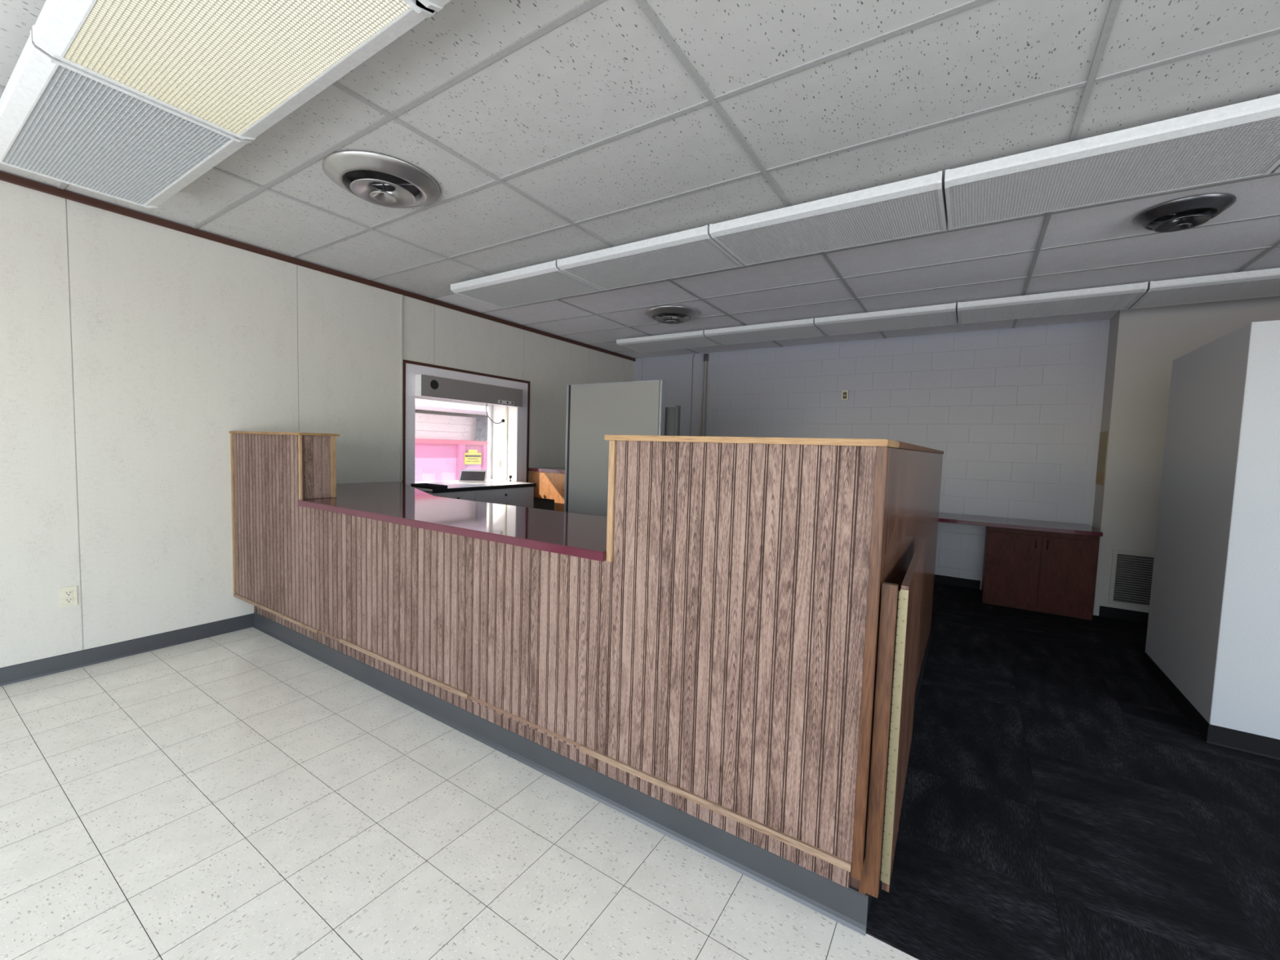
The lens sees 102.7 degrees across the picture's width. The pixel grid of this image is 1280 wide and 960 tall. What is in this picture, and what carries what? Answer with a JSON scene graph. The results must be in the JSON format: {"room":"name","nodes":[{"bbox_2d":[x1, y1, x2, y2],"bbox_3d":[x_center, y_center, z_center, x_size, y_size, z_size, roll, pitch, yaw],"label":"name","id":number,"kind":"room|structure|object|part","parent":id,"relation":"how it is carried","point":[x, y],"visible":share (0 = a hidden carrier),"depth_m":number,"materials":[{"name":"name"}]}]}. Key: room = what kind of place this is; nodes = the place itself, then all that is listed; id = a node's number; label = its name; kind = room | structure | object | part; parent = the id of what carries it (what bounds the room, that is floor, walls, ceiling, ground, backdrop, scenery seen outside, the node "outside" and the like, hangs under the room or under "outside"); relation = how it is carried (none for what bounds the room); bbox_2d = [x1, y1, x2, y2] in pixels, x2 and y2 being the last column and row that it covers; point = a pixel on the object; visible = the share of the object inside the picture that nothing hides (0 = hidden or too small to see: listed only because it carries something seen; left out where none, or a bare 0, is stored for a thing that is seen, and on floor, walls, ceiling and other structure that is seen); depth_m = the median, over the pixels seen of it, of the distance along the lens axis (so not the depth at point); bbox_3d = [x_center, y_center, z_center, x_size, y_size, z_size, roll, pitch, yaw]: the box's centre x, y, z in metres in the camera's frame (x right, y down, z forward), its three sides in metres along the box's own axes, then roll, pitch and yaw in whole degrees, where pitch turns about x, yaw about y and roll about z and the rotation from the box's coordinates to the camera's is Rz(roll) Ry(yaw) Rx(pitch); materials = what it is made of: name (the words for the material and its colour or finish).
{"room":"office reception area","nodes":[
{"label":"office reception area","id":0,"kind":"room"},
{"bbox_2d":[0,170,634,667],"bbox_3d":[-2.614,-0.351,4.298,0.170,2.860,9.330,4,4,33],"label":"wall","id":1,"kind":"structure","parent":0,"point":[131,349],"depth_m":3.35,"materials":[{"name":"grey paint"}]},
{"bbox_3d":[-3.671,-0.242,2.526,0.008,2.800,1.196,4,4,33],"label":"wall panel","id":2,"kind":"part","parent":1,"relation":"part of","materials":[{"name":"paint"}]},
{"bbox_2d":[58,585,77,608],"bbox_3d":[-3.395,0.694,3.041,0.009,0.118,0.072,4,4,33],"label":"wall outlet","id":3,"kind":"object","parent":1,"relation":"attached to","point":[68,595],"visible":1,"depth_m":3.04,"materials":[{"name":"beige plastic"}]},
{"bbox_2d":[64,590,72,595],"bbox_3d":[-3.393,0.673,3.038,0.003,0.028,0.034,4,4,33],"label":"receptacle","id":4,"kind":"object","parent":3,"relation":"attached to","point":[67,593],"depth_m":3.04,"materials":[{"name":"beige plastic"}]},
{"bbox_2d":[64,597,73,603],"bbox_3d":[-3.394,0.715,3.041,0.003,0.028,0.034,4,4,33],"label":"receptacle","id":5,"kind":"object","parent":3,"relation":"attached to","point":[67,600],"depth_m":3.04,"materials":[{"name":"beige plastic"}]},
{"bbox_2d":[0,613,253,686],"bbox_3d":[-3.956,1.121,2.221,0.010,0.101,3.881,4,4,33],"label":"baseboard","id":6,"kind":"structure","parent":1,"relation":"attached to","point":[18,673],"depth_m":3.23,"materials":[{"name":"rubber"}]},
{"bbox_3d":[-3.018,-0.285,3.531,0.008,2.800,1.196,4,4,33],"label":"wall panel","id":7,"kind":"part","parent":1,"relation":"part of","materials":[{"name":"paint"}]},
{"bbox_2d":[0,171,635,361],"bbox_3d":[-2.494,-1.689,4.163,0.016,0.042,8.930,4,4,33],"label":"trim","id":8,"kind":"structure","parent":1,"relation":"attached to","point":[4,176],"depth_m":3.64,"materials":[{"name":"brown wood"}]},
{"bbox_3d":[-2.451,-0.323,4.404,0.008,2.800,0.878,4,4,33],"label":"wall panel","id":9,"kind":"part","parent":1,"relation":"part of","materials":[{"name":"paint"}]},
{"bbox_2d":[400,294,403,480],"bbox_3d":[-2.197,-0.840,4.715,0.018,1.700,0.018,4,4,33],"label":"wire raceway","id":10,"kind":"object","parent":1,"relation":"attached to","point":[401,295],"visible":1,"depth_m":4.70,"materials":[{"name":"paint"}]},
{"bbox_3d":[-2.091,-1.424,4.839,0.008,0.635,0.323,4,4,33],"label":"wall panel","id":11,"kind":"part","parent":1,"relation":"part of","materials":[{"name":"paint"}]},
{"bbox_2d":[401,359,529,485],"bbox_3d":[-2.049,-0.502,5.577,0.651,1.314,1.900,4,4,33],"label":"window","id":12,"kind":"structure","parent":1,"relation":"in","point":[508,441],"depth_m":5.97,"materials":[{"name":"white paint"}]},
{"bbox_3d":[-2.158,-0.415,5.650,0.040,0.945,1.293,4,4,33],"label":"sash","id":13,"kind":"part","parent":12,"relation":"part of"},
{"bbox_2d":[415,374,522,407],"bbox_3d":[-1.729,-0.913,5.343,0.104,0.199,1.285,4,4,33],"label":"box","id":14,"kind":"object","parent":12,"relation":"attached to","point":[427,386],"visible":1,"depth_m":5.21,"materials":[{"name":"black plastic"}]},
{"bbox_2d":[485,403,505,423],"bbox_3d":[-1.580,-0.720,5.588,0.038,0.210,0.262,4,4,33],"label":"cable","id":15,"kind":"object","parent":14,"relation":"hanging from","point":[502,420],"visible":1,"depth_m":5.57,"materials":[{"name":"metal"}]},
{"bbox_2d":[497,459,501,468],"bbox_3d":[-1.689,-0.189,6.127,0.060,0.108,0.009,4,4,33],"label":"outlet","id":16,"kind":"object","parent":12,"relation":"attached to","point":[499,461],"visible":1,"depth_m":6.12,"materials":[{"name":"beige plastic"}]},
{"bbox_3d":[-1.679,-1.451,5.473,0.008,0.635,1.181,4,4,33],"label":"wall panel","id":17,"kind":"part","parent":1,"relation":"part of","materials":[{"name":"paint"}]},
{"bbox_3d":[-1.333,-1.474,6.006,0.008,0.635,0.083,4,4,33],"label":"wall panel","id":18,"kind":"part","parent":1,"relation":"part of","materials":[{"name":"paint"}]},
{"bbox_3d":[-1.041,-0.416,6.575,0.008,2.800,1.113,4,4,33],"label":"wall panel","id":19,"kind":"part","parent":1,"relation":"part of","materials":[{"name":"paint"}]},
{"bbox_3d":[-0.427,-0.457,7.521,0.008,2.800,1.136,4,4,33],"label":"wall panel","id":20,"kind":"part","parent":1,"relation":"part of","materials":[{"name":"paint"}]},
{"bbox_2d":[0,582,1279,959],"bbox_3d":[1.030,1.390,2.156,9.071,0.123,9.581,4,4,33],"label":"floor","id":21,"kind":"structure","parent":0,"point":[241,794],"depth_m":1.92,"materials":[{"name":"tile"}]},
{"bbox_2d":[414,479,536,507],"bbox_3d":[-1.839,0.534,5.425,0.850,1.001,1.398,4,4,33],"label":"desk","id":22,"kind":"object","parent":21,"relation":"on","point":[514,493],"visible":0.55,"depth_m":5.25,"materials":[{"name":"grey laminate"}]},
{"bbox_2d":[423,471,453,483],"bbox_3d":[-2.123,-0.044,5.395,0.220,0.140,0.240,4,4,33],"label":"clear tray","id":23,"kind":"object","parent":22,"relation":"on","point":[436,482],"visible":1,"depth_m":5.38,"materials":[{"name":"white plastic"}]},
{"bbox_3d":[-1.725,0.217,4.822,0.009,0.195,0.415,4,4,33],"label":"drawer","id":24,"kind":"part","parent":22,"relation":"part of","materials":[{"name":"grey metal"}]},
{"bbox_3d":[-1.412,0.197,5.304,0.009,0.195,0.715,4,4,33],"label":"drawer","id":25,"kind":"part","parent":22,"relation":"part of","materials":[{"name":"grey metal"}]},
{"bbox_2d":[528,466,564,511],"bbox_3d":[-0.685,0.445,6.215,1.080,1.150,0.815,4,4,33],"label":"oak desk","id":26,"kind":"object","parent":21,"relation":"on","point":[549,481],"visible":0.25,"depth_m":5.97,"materials":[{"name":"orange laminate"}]},
{"bbox_3d":[-0.725,0.490,5.790,0.640,1.111,0.025,4,4,33],"label":"panel","id":27,"kind":"part","parent":26,"relation":"part of","materials":[{"name":"orange wood"}]},
{"bbox_2d":[228,431,943,936],"bbox_3d":[-0.315,0.443,3.841,4.274,1.476,3.115,4,4,33],"label":"counter","id":28,"kind":"object","parent":21,"relation":"on","point":[708,682],"depth_m":1.78,"materials":[{"name":"brown wood"}]},
{"bbox_3d":[-2.930,0.256,3.695,0.025,1.181,0.020,4,4,33],"label":"edge moulding","id":29,"kind":"part","parent":28,"relation":"part of","materials":[{"name":"brown wood"}]},
{"bbox_3d":[-2.066,-0.077,3.119,0.025,0.390,0.020,4,4,33],"label":"edge moulding","id":30,"kind":"part","parent":28,"relation":"part of","materials":[{"name":"brown wood"}]},
{"bbox_3d":[-1.960,-0.083,3.264,0.018,0.390,0.034,4,4,33],"label":"edge moulding","id":31,"kind":"part","parent":28,"relation":"part of","materials":[{"name":"brown wood"}]},
{"bbox_2d":[410,483,447,488],"bbox_3d":[-1.956,0.057,4.747,0.335,0.030,0.152,4,4,33],"label":"tray","id":32,"kind":"object","parent":28,"relation":"on","point":[428,486],"visible":0.99,"depth_m":4.70,"materials":[{"name":"plastic"}]},
{"bbox_2d":[297,480,607,561],"bbox_3d":[-1.311,0.157,3.166,3.524,0.034,1.122,5,5,42],"label":"countertop","id":33,"kind":"structure","parent":28,"relation":"on","point":[571,534],"depth_m":2.62,"materials":[{"name":"red laminate"}]},
{"bbox_2d":[458,469,487,482],"bbox_3d":[-1.819,-0.041,5.579,0.276,0.129,0.190,1,4,-12],"label":"display","id":34,"kind":"object","parent":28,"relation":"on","point":[465,476],"visible":1,"depth_m":5.56,"materials":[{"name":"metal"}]},
{"bbox_3d":[-0.102,0.077,1.850,0.026,0.438,0.020,4,4,33],"label":"edge moulding","id":35,"kind":"part","parent":28,"relation":"part of","materials":[{"name":"brown wood"}]},
{"bbox_3d":[0.625,0.512,1.396,0.027,1.204,0.020,4,4,33],"label":"edge moulding","id":36,"kind":"part","parent":28,"relation":"part of","materials":[{"name":"brown wood"}]},
{"bbox_2d":[862,582,898,897],"bbox_3d":[0.670,0.729,1.427,0.038,0.892,0.023,4,4,33],"label":"gate post","id":37,"kind":"object","parent":28,"relation":"attached to","point":[889,590],"visible":1,"depth_m":1.42,"materials":[{"name":"brown wood"}]},
{"bbox_2d":[880,537,925,892],"bbox_3d":[0.960,0.709,1.838,0.024,0.878,0.980,4,4,31],"label":"gate","id":38,"kind":"object","parent":37,"relation":"attached to","point":[908,608],"visible":1,"depth_m":1.46,"materials":[{"name":"brown wood"}]},
{"bbox_3d":[0.799,0.496,1.662,0.018,1.191,0.614,4,4,33],"label":"panel","id":39,"kind":"part","parent":28,"relation":"part of","materials":[{"name":"brown wood"}]},
{"bbox_3d":[1.130,0.598,2.185,0.018,1.441,0.614,4,4,33],"label":"panel","id":40,"kind":"part","parent":28,"relation":"part of","materials":[{"name":"brown wood"}]},
{"bbox_3d":[1.465,0.576,2.700,0.018,1.441,0.614,4,4,33],"label":"panel","id":41,"kind":"part","parent":28,"relation":"part of","materials":[{"name":"brown wood"}]},
{"bbox_3d":[1.800,0.554,3.216,0.018,1.441,0.614,4,4,33],"label":"panel","id":42,"kind":"part","parent":28,"relation":"part of","materials":[{"name":"brown wood"}]},
{"bbox_3d":[2.134,0.532,3.731,0.018,1.441,0.614,4,4,33],"label":"panel","id":43,"kind":"part","parent":28,"relation":"part of","materials":[{"name":"brown wood"}]},
{"bbox_2d":[564,379,666,516],"bbox_3d":[-0.284,0.103,4.836,1.094,2.030,0.115,4,4,33],"label":"panel","id":44,"kind":"object","parent":21,"relation":"on","point":[594,411],"visible":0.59,"depth_m":4.87,"materials":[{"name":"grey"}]},
{"bbox_3d":[-0.731,0.071,5.128,0.026,2.030,0.050,4,4,33],"label":"post","id":45,"kind":"part","parent":44,"relation":"part of","materials":[{"name":"grey metal"}]},
{"bbox_3d":[-0.242,-0.900,4.769,1.018,0.013,0.048,4,4,33],"label":"rail","id":46,"kind":"part","parent":44,"relation":"part of","materials":[{"name":"grey metal"}]},
{"bbox_3d":[0.174,0.136,4.558,0.021,2.028,0.075,4,4,33],"label":"post","id":47,"kind":"part","parent":44,"relation":"part of","materials":[{"name":"grey metal"}]},
{"bbox_2d":[664,405,680,435],"bbox_3d":[-0.056,0.221,4.821,0.900,1.812,0.046,4,4,33],"label":"panel","id":48,"kind":"object","parent":21,"relation":"on","point":[672,425],"visible":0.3,"depth_m":4.54,"materials":[{"name":"grey metal"}]},
{"bbox_3d":[0.309,0.247,4.585,0.030,1.812,0.046,4,4,33],"label":"post","id":49,"kind":"part","parent":48,"relation":"part of","materials":[{"name":"grey fabric"}]},
{"bbox_2d":[981,526,1099,620],"bbox_3d":[3.897,0.850,5.050,0.825,0.774,0.644,4,4,33],"label":"base cabinet","id":50,"kind":"object","parent":21,"relation":"on","point":[1055,573],"visible":0.99,"depth_m":4.79,"materials":[{"name":"brown wood"}]},
{"bbox_3d":[3.574,0.861,4.922,0.417,0.697,0.018,4,4,33],"label":"door","id":51,"kind":"part","parent":50,"relation":"part of","materials":[{"name":"brown wood"}]},
{"bbox_2d":[937,511,1102,536],"bbox_3d":[3.216,0.394,5.471,2.502,0.037,0.669,4,4,33],"label":"countertop","id":52,"kind":"structure","parent":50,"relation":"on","point":[988,521],"depth_m":4.99,"materials":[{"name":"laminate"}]},
{"bbox_3d":[3.756,0.498,4.793,0.823,0.048,0.010,4,4,33],"label":"rail","id":53,"kind":"part","parent":50,"relation":"part of","materials":[{"name":"brown wood"}]},
{"bbox_3d":[3.920,0.886,4.698,0.398,0.697,0.018,4,4,33],"label":"door","id":54,"kind":"part","parent":50,"relation":"part of","materials":[{"name":"brown wood"}]},
{"bbox_2d":[0,0,1279,358],"bbox_3d":[1.060,-1.523,1.981,8.961,0.121,9.530,4,4,33],"label":"ceiling","id":55,"kind":"structure","parent":0,"point":[546,131],"depth_m":2.27,"materials":[{"name":"tile"}]},
{"bbox_2d":[0,29,252,208],"bbox_3d":[-2.303,-1.508,2.227,1.217,0.155,0.604,4,4,33],"label":"ceiling light","id":56,"kind":"object","parent":55,"relation":"attached to","point":[60,121],"visible":0.99,"depth_m":2.12,"materials":[{"name":"white plastic"}]},
{"bbox_2d":[32,0,435,140],"bbox_3d":[-1.266,-1.434,1.557,1.217,0.155,0.604,4,4,33],"label":"ceiling light","id":57,"kind":"object","parent":55,"relation":"attached to","point":[237,68],"visible":1,"depth_m":1.61,"materials":[{"name":"white plastic"}]},
{"bbox_2d":[322,150,439,208],"bbox_3d":[-1.358,-1.540,2.712,0.554,0.088,0.554,4,4,33],"label":"ceiling vent","id":58,"kind":"object","parent":55,"relation":"in","point":[380,180],"visible":1,"depth_m":2.64,"materials":[{"name":"metal"}]},
{"bbox_2d":[417,0,451,11],"bbox_3d":[-0.228,-1.359,0.886,1.217,0.155,0.604,4,4,33],"label":"ceiling light","id":59,"kind":"object","parent":55,"relation":"attached to","point":[435,5],"visible":1,"depth_m":1.43,"materials":[{"name":"white plastic"}]},
{"bbox_2d":[450,259,604,308],"bbox_3d":[-0.942,-1.623,4.281,1.193,0.100,0.616,4,4,33],"label":"ceiling light","id":60,"kind":"object","parent":55,"relation":"attached to","point":[543,282],"visible":0.97,"depth_m":4.18,"materials":[{"name":"white plastic"}]},
{"bbox_2d":[556,224,744,290],"bbox_3d":[0.069,-1.550,3.627,1.193,0.100,0.616,4,4,33],"label":"ceiling light","id":61,"kind":"object","parent":55,"relation":"attached to","point":[691,251],"visible":0.99,"depth_m":3.52,"materials":[{"name":"white plastic"}]},
{"bbox_2d":[616,329,724,352],"bbox_3d":[0.375,-1.710,6.308,1.193,0.100,0.616,4,4,33],"label":"ceiling light","id":62,"kind":"object","parent":55,"relation":"attached to","point":[697,339],"visible":0.99,"depth_m":6.20,"materials":[{"name":"white plastic"}]},
{"bbox_2d":[644,306,698,324],"bbox_3d":[0.319,-1.644,5.184,0.544,0.088,0.544,4,4,33],"label":"ceiling vent","id":63,"kind":"object","parent":55,"relation":"in","point":[663,314],"visible":1,"depth_m":5.09,"materials":[{"name":"metal"}]},
{"bbox_2d":[704,318,826,345],"bbox_3d":[1.386,-1.638,5.654,1.193,0.100,0.616,4,4,33],"label":"ceiling light","id":64,"kind":"object","parent":55,"relation":"attached to","point":[803,328],"visible":1,"depth_m":5.54,"materials":[{"name":"white plastic"}]},
{"bbox_2d":[709,170,947,266],"bbox_3d":[1.080,-1.478,2.974,1.193,0.100,0.616,4,4,33],"label":"ceiling light","id":65,"kind":"object","parent":55,"relation":"attached to","point":[917,206],"visible":1,"depth_m":2.85,"materials":[{"name":"white plastic"}]},
{"bbox_2d":[814,302,957,336],"bbox_3d":[2.397,-1.565,5.001,1.193,0.100,0.616,4,4,33],"label":"ceiling light","id":66,"kind":"object","parent":55,"relation":"attached to","point":[944,314],"visible":1,"depth_m":4.88,"materials":[{"name":"white plastic"}]},
{"bbox_2d":[957,281,1147,324],"bbox_3d":[3.407,-1.492,4.348,1.193,0.100,0.616,4,4,33],"label":"ceiling light","id":67,"kind":"object","parent":55,"relation":"attached to","point":[1118,297],"visible":1,"depth_m":4.22,"materials":[{"name":"white plastic"}]},
{"bbox_2d":[944,93,1279,230],"bbox_3d":[2.090,-1.405,2.321,1.193,0.100,0.616,4,4,33],"label":"ceiling light","id":68,"kind":"object","parent":55,"relation":"attached to","point":[1239,140],"visible":1,"depth_m":2.22,"materials":[{"name":"white plastic"}]},
{"bbox_2d":[1133,193,1236,232],"bbox_3d":[2.926,-1.410,2.766,0.383,0.088,0.383,4,4,33],"label":"ceiling vent","id":69,"kind":"object","parent":55,"relation":"in","point":[1188,212],"visible":1,"depth_m":2.72,"materials":[{"name":"metal"}]},
{"bbox_2d":[1128,267,1279,309],"bbox_3d":[4.417,-1.420,3.695,1.193,0.100,0.616,4,4,33],"label":"ceiling light","id":70,"kind":"object","parent":55,"relation":"attached to","point":[1261,282],"visible":0.98,"depth_m":3.72,"materials":[{"name":"white plastic"}]},
{"bbox_2d":[1269,164,1279,173],"bbox_3d":[3.100,-1.332,1.667,1.193,0.100,0.616,4,4,33],"label":"ceiling light","id":71,"kind":"object","parent":55,"relation":"attached to","point":[1277,169],"visible":0.41,"depth_m":2.20,"materials":[{"name":"white plastic"}]},
{"bbox_2d":[634,319,1110,589],"bbox_3d":[2.198,-0.351,6.667,5.671,2.860,0.320,4,4,33],"label":"wall","id":72,"kind":"structure","parent":0,"point":[1015,415],"depth_m":5.66,"materials":[{"name":"white paint"}]},
{"bbox_3d":[0.305,-0.447,7.727,0.996,2.800,0.010,4,4,33],"label":"flush panel","id":73,"kind":"part","parent":72,"relation":"part of","materials":[{"name":"white paint"}]},
{"bbox_2d":[689,355,694,435],"bbox_3d":[0.736,-0.474,7.439,0.041,2.676,0.009,4,4,33],"label":"wire","id":74,"kind":"object","parent":72,"relation":"attached to","point":[694,355],"visible":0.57,"depth_m":7.39,"materials":[{"name":"metal"}]},
{"bbox_2d":[701,353,708,436],"bbox_3d":[0.893,-0.444,7.313,0.054,2.678,0.051,4,4,33],"label":"pipe","id":75,"kind":"object","parent":72,"relation":"attached to","point":[705,355],"visible":0.47,"depth_m":7.24,"materials":[{"name":"metal"}]},
{"bbox_2d":[841,390,848,400],"bbox_3d":[2.505,-1.034,6.251,0.079,0.123,0.034,4,4,33],"label":"thermostat","id":76,"kind":"object","parent":72,"relation":"attached to","point":[845,393],"visible":1,"depth_m":6.24,"materials":[{"name":"beige plastic"}]},
{"bbox_2d":[933,574,980,589],"bbox_3d":[2.220,1.041,6.540,3.550,0.100,0.010,4,4,33],"label":"baseboard","id":77,"kind":"structure","parent":72,"relation":"attached to","point":[944,580],"depth_m":5.69,"materials":[{"name":"black plastic"}]},
{"bbox_2d":[1092,295,1279,615],"bbox_3d":[5.711,-0.085,4.176,2.970,2.860,0.690,4,4,33],"label":"wall","id":78,"kind":"structure","parent":0,"point":[1144,344],"depth_m":4.56,"materials":[{"name":"paint"}]},
{"bbox_2d":[1095,431,1108,485],"bbox_3d":[4.382,-0.206,4.853,0.006,0.505,0.355,4,4,33],"label":"board","id":79,"kind":"object","parent":78,"relation":"attached to","point":[1104,436],"visible":1,"depth_m":4.83,"materials":[{"name":"brown wood"}]},
{"bbox_2d":[1098,605,1148,623],"bbox_3d":[5.495,1.306,3.960,2.930,0.100,0.008,4,4,33],"label":"baseboard","id":80,"kind":"structure","parent":78,"relation":"attached to","point":[1104,611],"depth_m":4.66,"materials":[{"name":"black plastic"}]},
{"bbox_2d":[1108,549,1154,608],"bbox_3d":[4.534,0.902,4.562,0.503,0.500,0.014,4,4,33],"label":"air vent","id":81,"kind":"object","parent":78,"relation":"in","point":[1131,572],"visible":0.64,"depth_m":4.62,"materials":[{"name":"black plastic"}]},
{"bbox_2d":[1145,320,1279,739],"bbox_3d":[4.504,0.358,2.289,2.895,2.140,1.180,4,4,33],"label":"wall partition","id":82,"kind":"structure","parent":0,"point":[1213,629],"depth_m":2.65,"materials":[{"name":"paint"}]},
{"bbox_2d":[1142,651,1279,759],"bbox_3d":[4.465,1.375,2.352,2.906,0.100,1.191,4,4,33],"label":"baseboard","id":83,"kind":"structure","parent":82,"relation":"attached to","point":[1268,747],"depth_m":2.63,"materials":[{"name":"black plastic"}]},
{"label":"outside","id":84,"kind":"structure","parent":0,"visible":0},
{"bbox_3d":[-14.925,0.568,11.302,27.589,0.380,50.000,4,4,33],"label":"ground","id":85,"kind":"structure","parent":84,"visible":0},
{"bbox_2d":[414,398,488,481],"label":"window","id":86,"kind":"structure","parent":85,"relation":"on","point":[445,431],"depth_m":7.12,"materials":[{"name":"glass"}]},
{"bbox_3d":[-2.591,0.247,7.393,0.055,1.516,0.100,4,4,33],"label":"post","id":87,"kind":"part","parent":86,"relation":"part of","materials":[{"name":"pink paint"}]},
{"bbox_2d":[464,449,481,464],"bbox_3d":[-2.444,-0.337,7.490,0.008,0.212,0.298,4,4,33],"label":"warning sign","id":88,"kind":"object","parent":86,"relation":"attached to","point":[473,458],"visible":1,"depth_m":7.49,"materials":[{"name":"yellow paper"}]},
{"bbox_2d":[475,415,488,441],"bbox_3d":[-2.322,-0.762,7.585,0.034,0.374,0.287,4,4,33],"label":"sheet","id":89,"kind":"object","parent":86,"relation":"hanging from","point":[482,422],"visible":0.8,"depth_m":7.56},
{"bbox_3d":[-2.363,0.232,7.743,0.055,1.516,0.065,4,4,33],"label":"post","id":90,"kind":"part","parent":86,"relation":"part of","materials":[{"name":"pink paint"}]}
]}

